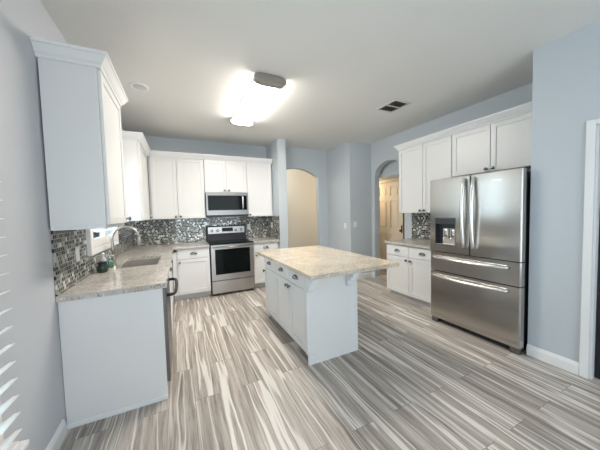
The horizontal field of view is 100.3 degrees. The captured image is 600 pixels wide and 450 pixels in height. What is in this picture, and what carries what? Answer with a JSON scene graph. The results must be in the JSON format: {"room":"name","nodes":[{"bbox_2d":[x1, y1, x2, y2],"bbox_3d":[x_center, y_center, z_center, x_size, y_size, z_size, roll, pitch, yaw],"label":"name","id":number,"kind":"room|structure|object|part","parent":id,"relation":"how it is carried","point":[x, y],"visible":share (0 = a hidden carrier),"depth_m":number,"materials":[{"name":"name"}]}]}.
{"room":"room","nodes":[
{"label":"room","id":0,"kind":"room"},
{"bbox_2d":[0,0,132,449],"bbox_3d":[-1.302,-0.004,0.806,0.160,2.840,8.050,-3,3,-26],"label":"wall","id":1,"kind":"structure","parent":0,"point":[33,316],"depth_m":1.39,"materials":[{"name":"grey paint"}]},
{"bbox_2d":[0,181,28,449],"bbox_3d":[-1.071,0.205,0.456,0.215,1.665,1.365,-3,3,-26],"label":"window blinds","id":2,"kind":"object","parent":1,"relation":"in","point":[5,444],"depth_m":1.07,"materials":[{"name":"white paint"}]},
{"bbox_3d":[-1.045,0.199,0.468,0.010,1.624,1.325,-3,3,-26],"label":"casing","id":3,"kind":"part","parent":2,"relation":"part of","materials":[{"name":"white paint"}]},
{"bbox_3d":[-0.990,0.992,0.518,0.048,0.020,1.305,-3,3,-26],"label":"rail","id":4,"kind":"part","parent":2,"relation":"part of","materials":[{"name":"white paint"}]},
{"bbox_3d":[-0.990,1.021,0.524,0.084,0.025,1.365,-3,3,-26],"label":"sill","id":5,"kind":"part","parent":2,"relation":"part of","materials":[{"name":"white paint"}]},
{"bbox_2d":[45,419,66,449],"bbox_3d":[-0.546,1.408,-0.441,0.016,0.105,4.655,-3,3,-26],"label":"baseboard","id":6,"kind":"structure","parent":1,"relation":"attached to","point":[59,435],"depth_m":1.56,"materials":[{"name":"white paint"}]},
{"bbox_2d":[75,246,79,261],"bbox_3d":[-1.763,0.230,1.986,0.008,0.115,0.070,-3,3,-26],"label":"wall outlet","id":7,"kind":"object","parent":1,"relation":"attached to","point":[76,248],"visible":1,"depth_m":1.97,"materials":[{"name":"white plastic"}]},
{"bbox_2d":[30,36,130,230],"bbox_3d":[-1.585,-0.562,1.933,0.370,1.162,0.761,-3,3,-26],"label":"upper cabinet","id":8,"kind":"object","parent":1,"relation":"attached to","point":[82,128],"visible":1,"depth_m":1.64,"materials":[{"name":"white paint"}]},
{"bbox_3d":[-1.599,-1.097,1.906,0.370,0.090,0.761,-3,3,-26],"label":"crown moulding","id":9,"kind":"part","parent":8,"relation":"part of","materials":[{"name":"white paint"}]},
{"bbox_3d":[-1.601,0.009,1.946,0.283,0.021,0.650,-3,3,-26],"label":"light rail","id":10,"kind":"part","parent":8,"relation":"part of","materials":[{"name":"white paint"}]},
{"bbox_3d":[-1.480,-0.534,1.996,0.020,1.043,0.623,-3,3,-26],"label":"door","id":11,"kind":"part","parent":8,"relation":"part of","materials":[{"name":"white paint"}]},
{"bbox_2d":[86,226,118,255],"bbox_3d":[-2.163,-0.343,2.649,0.192,1.210,1.090,-3,3,-26],"label":"window","id":12,"kind":"structure","parent":1,"relation":"in","point":[98,240],"depth_m":2.49,"materials":[{"name":"white paint"}]},
{"bbox_3d":[-2.230,-0.340,2.618,0.006,1.016,0.896,-3,3,-26],"label":"glass pane","id":13,"kind":"part","parent":12,"relation":"part of","materials":[{"name":"glass"}]},
{"bbox_3d":[-2.010,-0.337,2.451,0.027,1.092,0.482,-3,3,-26],"label":"shutter panel","id":14,"kind":"part","parent":12,"relation":"part of","materials":[{"name":"white paint"}]},
{"bbox_3d":[-2.222,-0.353,2.893,0.027,1.092,0.482,-3,3,-26],"label":"shutter panel","id":15,"kind":"part","parent":12,"relation":"part of","materials":[{"name":"white paint"}]},
{"bbox_2d":[122,139,151,220],"bbox_3d":[-2.421,-0.594,3.663,0.344,1.055,0.949,-3,3,-26],"label":"upper cabinet","id":16,"kind":"object","parent":1,"relation":"attached to","point":[134,156],"visible":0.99,"depth_m":3.27,"materials":[{"name":"white paint"}]},
{"bbox_3d":[-2.296,-0.597,3.692,0.020,1.043,0.850,-3,3,-26],"label":"door","id":17,"kind":"part","parent":16,"relation":"part of","materials":[{"name":"white paint"}]},
{"bbox_2d":[122,131,272,163],"bbox_3d":[-1.470,-1.208,4.069,2.482,0.090,1.008,-3,3,-26],"label":"crown molding","id":18,"kind":"structure","parent":16,"relation":"attached to","point":[130,135],"depth_m":4.34,"materials":[{"name":"white paint"}]},
{"bbox_2d":[132,135,268,291],"bbox_3d":[-1.824,-0.193,4.912,2.485,2.840,0.130,-3,3,-26],"label":"wall","id":19,"kind":"structure","parent":0,"point":[157,231],"depth_m":4.73,"materials":[{"name":"blue glass"}]},
{"bbox_2d":[148,156,205,219],"bbox_3d":[-2.174,-0.640,4.463,0.864,1.055,0.344,-3,3,-26],"label":"upper cabinet","id":20,"kind":"object","parent":19,"relation":"attached to","point":[176,185],"visible":1,"depth_m":4.33,"materials":[{"name":"white paint"}]},
{"bbox_3d":[-2.312,-0.625,4.258,0.390,1.043,0.020,-3,3,-26],"label":"door","id":21,"kind":"part","parent":20,"relation":"part of","materials":[{"name":"white paint"}]},
{"bbox_3d":[-1.932,-0.643,4.440,0.441,1.043,0.020,-3,3,-26],"label":"door","id":22,"kind":"part","parent":20,"relation":"part of","materials":[{"name":"white paint"}]},
{"bbox_2d":[203,160,246,192],"bbox_3d":[-1.441,-0.909,4.805,0.768,0.590,0.344,-3,3,-26],"label":"upper cabinet","id":23,"kind":"object","parent":19,"relation":"attached to","point":[219,176],"visible":0.94,"depth_m":4.68,"materials":[{"name":"white paint"}]},
{"bbox_3d":[-1.560,-0.894,4.610,0.377,0.578,0.020,-3,3,-26],"label":"door","id":24,"kind":"part","parent":23,"relation":"part of","materials":[{"name":"white paint"}]},
{"bbox_2d":[205,192,248,216],"bbox_3d":[-1.404,-0.387,4.784,0.764,0.441,0.446,-3,3,-26],"label":"microwave","id":25,"kind":"object","parent":23,"relation":"attached to","point":[217,204],"visible":0.96,"depth_m":4.62,"materials":[{"name":"silver metal"}]},
{"bbox_3d":[-1.337,-0.411,4.642,0.702,0.269,0.017,-3,3,-26],"label":"door glass","id":26,"kind":"part","parent":25,"relation":"part of","materials":[{"name":"black glass"}]},
{"bbox_3d":[-1.215,-0.911,4.776,0.377,0.578,0.020,-3,3,-26],"label":"door","id":27,"kind":"part","parent":23,"relation":"part of","materials":[{"name":"white paint"}]},
{"bbox_2d":[244,162,272,216],"bbox_3d":[-0.856,-0.706,5.095,0.511,1.055,0.344,-3,3,-26],"label":"upper cabinet","id":28,"kind":"object","parent":19,"relation":"attached to","point":[258,175],"visible":1,"depth_m":4.98,"materials":[{"name":"white paint"}]},
{"bbox_2d":[266,138,287,248],"bbox_3d":[-0.493,-0.242,5.193,0.180,2.840,0.775,-3,3,-26],"label":"wall","id":29,"kind":"structure","parent":0,"point":[276,151],"depth_m":4.86,"materials":[{"name":"blue paint"}]},
{"bbox_2d":[286,169,316,247],"bbox_3d":[-0.069,-0.356,7.272,4.700,2.840,0.150,-3,3,-26],"label":"wall","id":30,"kind":"structure","parent":0,"point":[301,185],"depth_m":7.24,"materials":[{"name":"beige paint"}]},
{"bbox_2d":[286,147,328,247],"bbox_3d":[0.070,-0.280,5.665,1.241,2.840,0.130,-3,3,-26],"label":"wall","id":31,"kind":"structure","parent":0,"point":[313,162],"depth_m":5.76,"materials":[{"name":"blue paint"}]},
{"bbox_2d":[40,0,599,150],"bbox_3d":[1.066,-1.631,2.691,6.500,0.100,9.500,-3,3,-26],"label":"ceiling","id":32,"kind":"structure","parent":0,"point":[339,61],"depth_m":2.27,"materials":[{"name":"white paint"}]},
{"bbox_2d":[129,82,148,90],"bbox_3d":[-1.754,-1.504,2.726,0.190,0.009,0.190,-3,3,-26],"label":"recessed light","id":33,"kind":"object","parent":32,"relation":"in","point":[135,85],"visible":1,"depth_m":2.72,"materials":[{"name":"white paint"}]},
{"bbox_2d":[230,72,285,126],"bbox_3d":[-0.590,-1.509,3.158,0.344,0.101,1.360,-3,3,-26],"label":"ceiling light","id":34,"kind":"object","parent":32,"relation":"attached to","point":[263,86],"visible":1,"depth_m":2.89,"materials":[{"name":"white plastic"}]},
{"bbox_3d":[-0.591,-1.545,3.157,0.279,0.030,1.250,-3,3,-26],"label":"plate","id":35,"kind":"part","parent":34,"relation":"part of","materials":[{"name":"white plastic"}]},
{"bbox_2d":[233,82,276,123],"bbox_3d":[-0.590,-1.501,3.159,0.280,0.058,1.210,-3,3,-26],"label":"diffuser","id":36,"kind":"object","parent":34,"relation":"attached to","point":[257,95],"depth_m":3.03,"materials":[{"name":"white"}]},
{"bbox_2d":[376,99,410,112],"bbox_3d":[1.269,-1.615,3.403,0.290,0.011,0.335,-3,3,-26],"label":"ceiling vent","id":37,"kind":"object","parent":32,"relation":"in","point":[394,105],"visible":1,"depth_m":3.39,"materials":[{"name":"white metal"}]},
{"bbox_2d":[59,269,599,449],"bbox_3d":[1.142,1.294,2.836,6.500,0.080,9.500,-3,3,-26],"label":"floor","id":38,"kind":"structure","parent":0,"point":[413,380],"depth_m":1.94,"materials":[{"name":"grey wood"}]},
{"bbox_2d":[58,288,167,429],"bbox_3d":[-1.318,0.931,1.808,0.608,0.873,0.028,-3,3,-26],"label":"end panel","id":39,"kind":"object","parent":38,"relation":"on","point":[113,348],"visible":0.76,"depth_m":1.79,"materials":[{"name":"white paint"}]},
{"bbox_3d":[-1.303,1.352,1.821,0.608,0.031,0.010,-3,3,-26],"label":"shoe moulding","id":40,"kind":"part","parent":39,"relation":"part of","materials":[{"name":"white paint"}]},
{"bbox_2d":[162,277,177,381],"bbox_3d":[-1.400,0.919,2.119,0.695,0.868,0.596,-3,3,-26],"label":"dishwasher","id":41,"kind":"object","parent":38,"relation":"on","point":[166,291],"visible":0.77,"depth_m":1.98,"materials":[{"name":"silver metal"}]},
{"bbox_3d":[-1.187,0.856,2.220,0.057,0.747,0.592,-3,3,-26],"label":"door","id":42,"kind":"part","parent":41,"relation":"part of","materials":[{"name":"silver metal"}]},
{"bbox_3d":[-1.133,0.542,2.234,0.081,0.025,0.566,-3,3,-26],"label":"handle","id":43,"kind":"part","parent":41,"relation":"part of","materials":[{"name":"black plastic"}]},
{"bbox_2d":[169,267,172,320],"bbox_3d":[-1.779,0.893,2.819,0.636,0.873,0.988,-3,3,-26],"label":"base cabinet","id":44,"kind":"object","parent":38,"relation":"on","point":[170,267],"visible":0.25,"depth_m":3.32,"materials":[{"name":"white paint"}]},
{"bbox_2d":[170,260,173,309],"bbox_3d":[-2.291,0.854,3.882,0.636,0.873,1.366,-3,3,-26],"label":"base cabinet","id":45,"kind":"object","parent":38,"relation":"on","point":[171,260],"visible":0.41,"depth_m":3.86,"materials":[{"name":"white paint"}]},
{"bbox_2d":[56,241,208,302],"bbox_3d":[-1.712,0.412,3.249,1.190,0.038,3.018,-3,3,-26],"label":"countertop","id":46,"kind":"structure","parent":45,"relation":"on","point":[117,280],"depth_m":2.14,"materials":[{"name":"grey stone"}]},
{"bbox_2d":[97,261,107,272],"bbox_3d":[-1.846,0.390,2.341,0.084,0.100,0.083,-3,3,-26],"label":"jar","id":47,"kind":"object","parent":46,"relation":"on","point":[102,266],"visible":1,"depth_m":2.31,"materials":[{"name":"green glass"}]},
{"bbox_2d":[100,253,107,263],"bbox_3d":[-1.917,0.354,2.438,0.064,0.166,0.063,-3,3,-26],"label":"spray bottle","id":48,"kind":"object","parent":46,"relation":"on","point":[102,258],"visible":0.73,"depth_m":2.42,"materials":[{"name":"white plastic"}]},
{"bbox_2d":[107,255,113,267],"bbox_3d":[-1.922,0.367,2.536,0.067,0.130,0.061,-3,3,-26],"label":"soap bottle","id":49,"kind":"object","parent":46,"relation":"on","point":[110,262],"visible":0.94,"depth_m":2.52,"materials":[{"name":"green plastic"}]},
{"bbox_2d":[111,226,141,265],"bbox_3d":[-1.852,0.216,2.647,0.290,0.418,0.131,-3,3,-26],"label":"faucet","id":50,"kind":"object","parent":46,"relation":"on","point":[113,258],"visible":0.87,"depth_m":2.64,"materials":[{"name":"silver metal"}]},
{"bbox_2d":[120,258,159,267],"bbox_3d":[-1.831,0.542,2.897,0.399,0.178,0.744,-3,3,-26],"label":"sink","id":51,"kind":"object","parent":46,"relation":"in","point":[133,263],"visible":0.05,"depth_m":3.20,"materials":[{"name":"silver metal"}]},
{"bbox_2d":[172,247,210,300],"bbox_3d":[-1.935,0.816,4.468,0.576,0.873,0.636,-3,3,-26],"label":"base cabinet","id":52,"kind":"object","parent":38,"relation":"on","point":[191,266],"visible":0.98,"depth_m":4.22,"materials":[{"name":"white paint"}]},
{"bbox_3d":[-1.796,0.477,4.222,0.498,0.164,0.019,-3,3,-26],"label":"drawer","id":53,"kind":"part","parent":52,"relation":"part of","materials":[{"name":"white paint"}]},
{"bbox_3d":[-1.786,0.856,4.240,0.498,0.580,0.020,-3,3,-26],"label":"door","id":54,"kind":"part","parent":52,"relation":"part of","materials":[{"name":"white paint"}]},
{"bbox_2d":[206,225,254,295],"bbox_3d":[-1.315,0.621,4.721,0.760,1.204,0.698,-3,3,-26],"label":"range","id":55,"kind":"object","parent":38,"relation":"on","point":[231,253],"visible":1,"depth_m":4.50,"materials":[{"name":"silver metal"}]},
{"bbox_3d":[-1.463,0.159,4.982,0.758,0.299,0.069,-3,3,-26],"label":"control panel","id":56,"kind":"part","parent":55,"relation":"part of","materials":[{"name":"silver metal"}]},
{"bbox_3d":[-1.448,0.096,4.944,0.700,0.130,0.008,-3,3,-26],"label":"panel plate","id":57,"kind":"part","parent":55,"relation":"part of","materials":[{"name":"silver metal"}]},
{"bbox_2d":[207,239,252,244],"bbox_3d":[-1.321,0.311,4.701,0.758,0.015,0.570,-3,3,-26],"label":"cooktop","id":58,"kind":"object","parent":55,"relation":"in","point":[210,241],"depth_m":4.59,"materials":[{"name":"black glass"}]},
{"bbox_3d":[-1.197,0.648,4.478,0.736,0.620,0.040,-3,3,-26],"label":"oven door","id":59,"kind":"part","parent":55,"relation":"part of","materials":[{"name":"silver metal"}]},
{"bbox_3d":[-1.183,0.377,4.420,0.680,0.026,0.057,-3,3,-26],"label":"handle","id":60,"kind":"part","parent":55,"relation":"part of","materials":[{"name":"silver metal"}]},
{"bbox_3d":[-1.203,0.767,4.504,0.760,0.870,0.002,-3,3,-26],"label":"frame","id":61,"kind":"part","parent":55,"relation":"part of","materials":[{"name":"silver metal"}]},
{"bbox_3d":[-1.187,1.079,4.501,0.736,0.217,0.037,-3,3,-26],"label":"drawer","id":62,"kind":"part","parent":55,"relation":"part of","materials":[{"name":"silver metal"}]},
{"bbox_2d":[253,242,278,287],"bbox_3d":[-0.749,0.757,5.037,0.498,0.873,0.636,-3,3,-26],"label":"base cabinet","id":63,"kind":"object","parent":38,"relation":"on","point":[259,261],"visible":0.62,"depth_m":4.74,"materials":[{"name":"white paint"}]},
{"bbox_3d":[-0.642,0.799,4.789,0.462,0.580,0.020,-3,3,-26],"label":"door","id":64,"kind":"part","parent":63,"relation":"part of","materials":[{"name":"white paint"}]},
{"bbox_2d":[247,237,278,242],"bbox_3d":[-0.762,0.300,5.015,0.502,0.038,0.633,-3,3,-26],"label":"countertop","id":65,"kind":"structure","parent":63,"relation":"on","point":[263,239],"depth_m":4.84,"materials":[{"name":"grey stone"}]},
{"bbox_3d":[-0.652,0.420,4.771,0.462,0.164,0.019,-3,3,-26],"label":"drawer","id":66,"kind":"part","parent":63,"relation":"part of","materials":[{"name":"white paint"}]},
{"bbox_2d":[263,258,360,365],"bbox_3d":[0.071,0.841,2.903,0.612,0.873,1.408,-3,3,-26],"label":"kitchen island","id":67,"kind":"object","parent":38,"relation":"on","point":[320,315],"visible":0.92,"depth_m":2.46,"materials":[{"name":"white paint"}]},
{"bbox_3d":[-0.384,0.491,3.216,0.019,0.157,0.416,-3,3,-26],"label":"drawer","id":68,"kind":"part","parent":67,"relation":"part of","materials":[{"name":"white paint"}]},
{"bbox_3d":[-0.374,0.872,3.235,0.020,0.593,0.416,-3,3,-26],"label":"door","id":69,"kind":"part","parent":67,"relation":"part of","materials":[{"name":"white paint"}]},
{"bbox_3d":[-0.202,0.504,2.839,0.019,0.157,0.409,-3,3,-26],"label":"drawer","id":70,"kind":"part","parent":67,"relation":"part of","materials":[{"name":"white paint"}]},
{"bbox_3d":[-0.193,0.886,2.858,0.020,0.593,0.409,-3,3,-26],"label":"door","id":71,"kind":"part","parent":67,"relation":"part of","materials":[{"name":"white paint"}]},
{"bbox_3d":[-0.034,0.517,2.491,0.019,0.157,0.353,-3,3,-26],"label":"drawer","id":72,"kind":"part","parent":67,"relation":"part of","materials":[{"name":"white paint"}]},
{"bbox_3d":[-0.025,0.899,2.510,0.020,0.593,0.353,-3,3,-26],"label":"door","id":73,"kind":"part","parent":67,"relation":"part of","materials":[{"name":"white paint"}]},
{"bbox_3d":[0.086,0.869,2.330,0.070,0.873,0.050,-3,3,-26],"label":"corner post","id":74,"kind":"part","parent":67,"relation":"part of","materials":[{"name":"white paint"}]},
{"bbox_2d":[256,245,398,279],"bbox_3d":[0.183,0.378,2.929,0.975,0.038,1.583,-3,3,-26],"label":"island countertop","id":75,"kind":"structure","parent":67,"relation":"on","point":[315,262],"depth_m":2.56,"materials":[{"name":"beige stone"}]},
{"bbox_3d":[0.337,0.857,2.442,0.529,0.873,0.019,-3,3,-26],"label":"panel","id":76,"kind":"part","parent":67,"relation":"part of","materials":[{"name":"white paint"}]},
{"bbox_3d":[0.356,0.858,2.436,0.504,0.871,0.008,-3,3,-26],"label":"edge trim","id":77,"kind":"part","parent":67,"relation":"part of","materials":[{"name":"white paint"}]},
{"bbox_2d":[387,244,431,308],"bbox_3d":[1.906,0.743,3.913,0.636,0.873,0.913,-3,3,-26],"label":"base cabinet","id":78,"kind":"object","parent":38,"relation":"on","point":[411,280],"visible":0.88,"depth_m":3.77,"materials":[{"name":"white paint"}]},
{"bbox_3d":[1.553,0.402,3.987,0.019,0.164,0.445,-3,3,-26],"label":"drawer","id":79,"kind":"part","parent":78,"relation":"part of","materials":[{"name":"white paint"}]},
{"bbox_3d":[1.562,0.780,4.006,0.020,0.580,0.445,-3,3,-26],"label":"door","id":80,"kind":"part","parent":78,"relation":"part of","materials":[{"name":"white paint"}]},
{"bbox_2d":[384,238,429,248],"bbox_3d":[1.894,0.286,3.899,0.628,0.038,0.940,-3,3,-26],"label":"countertop","id":81,"kind":"structure","parent":78,"relation":"on","point":[419,243],"depth_m":3.90,"materials":[{"name":"grey stone"}]},
{"bbox_3d":[1.760,0.795,3.595,0.020,0.580,0.456,-3,3,-26],"label":"door","id":82,"kind":"part","parent":78,"relation":"part of","materials":[{"name":"white paint"}]},
{"bbox_3d":[1.751,0.417,3.576,0.019,0.164,0.456,-3,3,-26],"label":"drawer","id":83,"kind":"part","parent":78,"relation":"part of","materials":[{"name":"white paint"}]},
{"bbox_2d":[430,168,530,354],"bbox_3d":[2.184,0.332,2.913,0.879,1.779,0.940,-3,3,-26],"label":"refrigerator","id":84,"kind":"object","parent":38,"relation":"on","point":[480,223],"visible":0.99,"depth_m":2.61,"materials":[{"name":"silver metal"}]},
{"bbox_3d":[1.797,0.192,2.994,0.016,0.067,0.175,-3,3,-26],"label":"spout panel","id":85,"kind":"part","parent":84,"relation":"part of","materials":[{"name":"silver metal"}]},
{"bbox_3d":[1.779,-0.113,2.961,0.072,0.875,0.473,-3,3,-26],"label":"door","id":86,"kind":"part","parent":84,"relation":"part of","materials":[{"name":"silver metal"}]},
{"bbox_3d":[1.795,-0.121,2.758,0.084,0.785,0.040,-3,3,-26],"label":"handle","id":87,"kind":"part","parent":84,"relation":"part of","materials":[{"name":"silver metal"}]},
{"bbox_3d":[1.828,0.637,2.775,0.080,0.040,0.812,-3,3,-26],"label":"handle","id":88,"kind":"part","parent":84,"relation":"part of","materials":[{"name":"silver metal"}]},
{"bbox_3d":[1.822,0.407,2.764,0.080,0.040,0.812,-3,3,-26],"label":"handle","id":89,"kind":"part","parent":84,"relation":"part of","materials":[{"name":"silver metal"}]},
{"bbox_3d":[1.839,-0.117,2.668,0.084,0.785,0.040,-3,3,-26],"label":"handle","id":90,"kind":"part","parent":84,"relation":"part of","materials":[{"name":"silver metal"}]},
{"bbox_3d":[1.903,0.872,2.798,0.078,0.588,0.940,-3,3,-26],"label":"freezer drawer","id":91,"kind":"part","parent":84,"relation":"part of","materials":[{"name":"silver metal"}]},
{"bbox_3d":[1.892,0.455,2.777,0.078,0.228,0.940,-3,3,-26],"label":"drawer","id":92,"kind":"part","parent":84,"relation":"part of","materials":[{"name":"silver metal"}]},
{"bbox_3d":[1.981,-0.097,2.534,0.078,0.875,0.461,-3,3,-26],"label":"door","id":93,"kind":"part","parent":84,"relation":"part of","materials":[{"name":"silver metal"}]},
{"bbox_2d":[327,141,371,273],"bbox_3d":[1.125,-0.309,5.700,0.688,2.840,0.980,-3,3,-26],"label":"wall pillar","id":94,"kind":"structure","parent":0,"point":[348,163],"depth_m":5.27,"materials":[{"name":"blue paint"}]},
{"bbox_2d":[357,272,374,278],"bbox_3d":[1.141,1.063,5.636,0.574,0.105,0.940,-3,3,-26],"label":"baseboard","id":95,"kind":"structure","parent":94,"relation":"attached to","point":[368,274],"depth_m":5.33,"materials":[{"name":"white paint"}]},
{"bbox_2d":[379,160,398,180],"bbox_3d":[2.016,-1.368,5.129,0.375,0.714,2.150,-3,3,-26],"label":"wall","id":96,"kind":"structure","parent":0,"point":[390,170],"depth_m":5.12,"materials":[{"name":"blue paint"}]},
{"bbox_2d":[371,82,532,276],"bbox_3d":[2.253,-0.254,3.988,0.140,2.840,3.081,-3,3,-26],"label":"wall","id":97,"kind":"structure","parent":0,"point":[383,151],"depth_m":4.28,"materials":[{"name":"blue paint"}]},
{"bbox_2d":[399,135,452,212],"bbox_3d":[2.001,-0.721,3.904,0.344,1.055,0.915,-3,3,-26],"label":"upper cabinet","id":98,"kind":"object","parent":97,"relation":"attached to","point":[421,164],"visible":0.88,"depth_m":3.86,"materials":[{"name":"white paint"}]},
{"bbox_3d":[1.789,-0.721,4.055,0.020,1.043,0.454,-3,3,-26],"label":"door","id":99,"kind":"part","parent":98,"relation":"part of","materials":[{"name":"white paint"}]},
{"bbox_3d":[1.988,-0.706,3.643,0.020,1.043,0.449,-3,3,-26],"label":"door","id":100,"kind":"part","parent":98,"relation":"part of","materials":[{"name":"white paint"}]},
{"bbox_2d":[394,101,531,150],"bbox_3d":[2.193,-1.271,3.435,0.371,0.090,2.000,-3,3,-26],"label":"crown molding","id":101,"kind":"structure","parent":97,"relation":"attached to","point":[521,109],"depth_m":3.14,"materials":[{"name":"white paint"}]},
{"bbox_2d":[452,112,531,176],"bbox_3d":[2.416,-0.931,3.016,0.344,0.570,1.022,-3,3,-26],"label":"upper cabinet","id":102,"kind":"object","parent":97,"relation":"attached to","point":[505,144],"visible":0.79,"depth_m":2.95,"materials":[{"name":"white paint"}]},
{"bbox_3d":[2.184,-0.932,3.209,0.020,0.558,0.464,-3,3,-26],"label":"door","id":103,"kind":"part","parent":102,"relation":"part of","materials":[{"name":"white paint"}]},
{"bbox_3d":[2.404,-0.916,2.754,0.020,0.558,0.535,-3,3,-26],"label":"door","id":104,"kind":"part","parent":102,"relation":"part of","materials":[{"name":"white paint"}]},
{"bbox_2d":[527,19,599,361],"bbox_3d":[3.066,-0.108,0.610,0.130,2.840,3.917,-3,3,-26],"label":"wall","id":105,"kind":"structure","parent":0,"point":[566,70],"depth_m":2.16,"materials":[{"name":"blue paint"}]},
{"bbox_2d":[526,344,578,374],"bbox_3d":[2.261,1.202,2.252,0.016,0.105,0.349,-3,3,-26],"label":"baseboard","id":106,"kind":"structure","parent":105,"relation":"attached to","point":[569,365],"depth_m":2.23,"materials":[{"name":"white paint"}]},
{"bbox_2d":[579,118,599,379],"bbox_3d":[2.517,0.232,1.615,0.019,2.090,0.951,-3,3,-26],"label":"trim","id":107,"kind":"structure","parent":105,"relation":"attached to","point":[591,125],"depth_m":2.01,"materials":[{"name":"white paint"}]},
{"bbox_2d":[594,224,599,378],"bbox_3d":[2.554,0.258,1.643,0.102,2.015,0.796,-3,3,-26],"label":"door","id":108,"kind":"structure","parent":105,"relation":"in","point":[597,346],"depth_m":2.03,"materials":[{"name":"black paint"}]},
{"bbox_3d":[2.329,-0.319,5.263,0.120,2.840,5.550,-3,3,-26],"label":"wall","id":109,"kind":"structure","parent":0,"visible":0},
{"bbox_2d":[379,181,403,270],"bbox_3d":[2.021,0.064,5.692,0.094,2.050,0.836,-3,3,-26],"label":"door","id":110,"kind":"structure","parent":109,"relation":"in","point":[391,220],"depth_m":5.67,"materials":[{"name":"beige paint"}]},
{"bbox_2d":[379,177,404,238],"bbox_3d":[2.049,0.025,5.707,0.029,2.125,0.970,-3,3,-26],"label":"trim","id":111,"kind":"structure","parent":109,"relation":"attached to","point":[393,179],"depth_m":5.56,"materials":[{"name":"beige paint"}]}
]}

